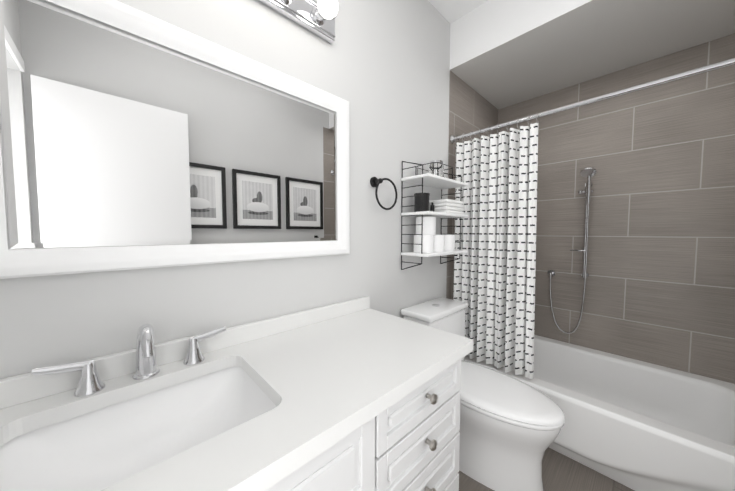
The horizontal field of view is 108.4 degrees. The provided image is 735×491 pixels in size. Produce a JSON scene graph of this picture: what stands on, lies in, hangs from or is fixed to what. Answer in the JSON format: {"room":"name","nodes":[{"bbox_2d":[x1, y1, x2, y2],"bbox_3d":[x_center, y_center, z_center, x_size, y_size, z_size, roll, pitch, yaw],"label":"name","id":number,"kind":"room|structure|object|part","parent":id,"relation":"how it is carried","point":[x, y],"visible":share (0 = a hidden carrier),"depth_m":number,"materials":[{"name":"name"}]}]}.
{"room":"bathroom","nodes":[
{"label":"bathroom","id":0,"kind":"room"},
{"bbox_2d":[0,0,449,378],"bbox_3d":[-0.246,-0.149,1.175,2.130,2.650,0.100,-3,4,-43],"label":"wall","id":1,"kind":"structure","parent":0,"point":[382,67],"depth_m":1.12,"materials":[{"name":"paint"}]},
{"bbox_2d":[0,0,349,278],"bbox_3d":[-0.460,-0.289,0.872,1.021,0.690,0.032,-3,4,-43],"label":"mirror","id":2,"kind":"object","parent":1,"relation":"attached to","point":[131,138],"visible":1,"depth_m":0.74,"materials":[{"name":"white mirror"}]},
{"bbox_2d":[0,296,369,407],"bbox_3d":[-0.454,0.309,0.913,1.264,0.060,0.021,-3,4,-43],"label":"backsplash","id":3,"kind":"structure","parent":1,"relation":"attached to","point":[13,390],"depth_m":0.87,"materials":[{"name":"white stone"}]},
{"bbox_2d":[258,0,337,43],"bbox_3d":[-0.435,-0.911,0.792,0.895,0.114,0.135,-3,4,-43],"label":"sconce","id":4,"kind":"object","parent":1,"relation":"attached to","point":[316,18],"visible":1,"depth_m":1.02,"materials":[{"name":"silver metal"}]},
{"bbox_2d":[370,177,397,209],"bbox_3d":[0.087,-0.267,1.369,0.162,0.168,0.061,-3,4,-43],"label":"towel ring","id":5,"kind":"object","parent":1,"relation":"attached to","point":[375,182],"visible":1,"depth_m":1.34,"materials":[{"name":"black metal"}]},
{"bbox_2d":[401,160,468,269],"bbox_3d":[0.412,-0.180,1.592,0.444,0.635,0.187,-3,4,-43],"label":"wall shelf","id":6,"kind":"object","parent":1,"relation":"attached to","point":[426,213],"visible":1,"depth_m":1.51,"materials":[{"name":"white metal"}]},
{"bbox_2d":[414,193,434,211],"bbox_3d":[0.328,-0.241,1.526,0.141,0.108,0.088,-3,4,-43],"label":"canister","id":7,"kind":"object","parent":6,"relation":"on","point":[417,199],"depth_m":1.47,"materials":[{"name":"black plastic"}]},
{"bbox_2d":[429,162,443,176],"bbox_3d":[0.407,-0.438,1.569,0.086,0.093,0.086,-3,4,-43],"label":"jar","id":8,"kind":"object","parent":6,"relation":"on","point":[440,166],"depth_m":1.53,"materials":[{"name":"clear glass"}]},
{"bbox_2d":[446,71,497,299],"bbox_3d":[0.877,-0.051,2.239,0.955,2.347,0.100,-3,4,-43],"label":"wall tiles","id":9,"kind":"structure","parent":1,"relation":"attached to","point":[471,109],"depth_m":1.95,"materials":[{"name":"tile"}]},
{"bbox_2d":[428,0,487,23],"bbox_3d":[0.633,-1.510,0.869,3.085,0.100,1.650,-3,4,-43],"label":"ceiling","id":10,"kind":"structure","parent":0,"point":[451,11],"depth_m":1.67,"materials":[{"name":"paint"}]},
{"bbox_2d":[458,447,634,490],"bbox_3d":[0.633,1.236,1.008,3.085,0.100,1.650,-3,4,-43],"label":"floor","id":11,"kind":"structure","parent":0,"point":[561,472],"depth_m":1.32,"materials":[{"name":"tile"}]},
{"bbox_2d":[256,348,472,490],"bbox_3d":[-0.281,0.794,0.727,1.228,0.810,0.564,-3,4,-43],"label":"bathroom vanity","id":12,"kind":"object","parent":11,"relation":"on","point":[411,443],"depth_m":0.72,"materials":[{"name":"white wood"}]},
{"bbox_2d":[0,308,472,490],"bbox_3d":[-0.270,0.369,0.721,1.264,0.040,0.557,-3,4,-43],"label":"countertop","id":13,"kind":"structure","parent":12,"relation":"on","point":[323,379],"depth_m":0.65,"materials":[{"name":"white stone"}]},
{"bbox_2d":[28,324,227,399],"bbox_3d":[-0.566,0.276,0.682,0.389,0.154,0.147,-3,4,-43],"label":"faucet","id":14,"kind":"object","parent":13,"relation":"on","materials":[{"name":"silver metal"}]},
{"bbox_2d":[0,360,275,490],"bbox_3d":[-0.461,0.461,0.572,0.502,0.152,0.387,-3,4,-43],"label":"sink","id":15,"kind":"object","parent":13,"relation":"in","point":[87,449],"depth_m":0.65,"materials":[{"name":"white ceramic"}]},
{"bbox_2d":[401,297,564,490],"bbox_3d":[0.600,0.766,1.424,0.430,0.797,0.749,-3,4,-43],"label":"toilet","id":16,"kind":"object","parent":11,"relation":"on","point":[510,429],"visible":0.58,"depth_m":1.27,"materials":[{"name":"white ceramic"}]},
{"bbox_3d":[0.412,0.589,1.615,0.410,0.382,0.193,-3,4,-43],"label":"tank","id":17,"kind":"part","parent":16,"relation":"part of","materials":[{"name":"white ceramic"}]},
{"bbox_3d":[0.414,0.381,1.602,0.430,0.035,0.207,-3,4,-43],"label":"lid","id":18,"kind":"part","parent":16,"relation":"part of","materials":[{"name":"white ceramic"}]},
{"bbox_3d":[0.648,0.752,1.373,0.380,0.051,0.611,-3,4,-43],"label":"seat","id":19,"kind":"part","parent":16,"relation":"part of","materials":[{"name":"white ceramic"}]},
{"bbox_2d":[464,335,734,490],"bbox_3d":[1.371,0.969,1.690,0.852,0.365,1.444,-3,4,-43],"label":"bathtub","id":20,"kind":"object","parent":11,"relation":"on","point":[635,425],"visible":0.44,"depth_m":1.42,"materials":[{"name":"white ceramic"}]},
{"bbox_2d":[450,0,734,108],"bbox_3d":[1.372,-1.344,1.575,0.855,0.303,1.450,-3,4,-43],"label":"ceiling","id":21,"kind":"structure","parent":0,"point":[504,53],"depth_m":1.57,"materials":[{"name":"paint"}]},
{"bbox_2d":[498,33,734,383],"bbox_3d":[1.719,-0.037,1.969,0.100,2.347,1.450,-3,4,-43],"label":"wall tile","id":22,"kind":"structure","parent":0,"point":[660,278],"depth_m":1.76,"materials":[{"name":"tile"}]},
{"bbox_2d":[548,167,596,333],"bbox_3d":[1.513,0.060,1.989,0.178,1.233,0.296,-3,4,-43],"label":"shower rail","id":23,"kind":"object","parent":22,"relation":"attached to","point":[588,173],"visible":1,"depth_m":1.93,"materials":[{"name":"silver metal"}]},
{"bbox_3d":[1.930,0.008,1.069,1.030,2.347,0.150,-3,4,-43],"label":"wall tiles","id":24,"kind":"structure","parent":0,"visible":0},
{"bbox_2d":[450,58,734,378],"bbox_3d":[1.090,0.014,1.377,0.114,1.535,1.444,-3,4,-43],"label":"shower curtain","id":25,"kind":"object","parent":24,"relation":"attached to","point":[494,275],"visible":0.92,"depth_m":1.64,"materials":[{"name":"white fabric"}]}
]}

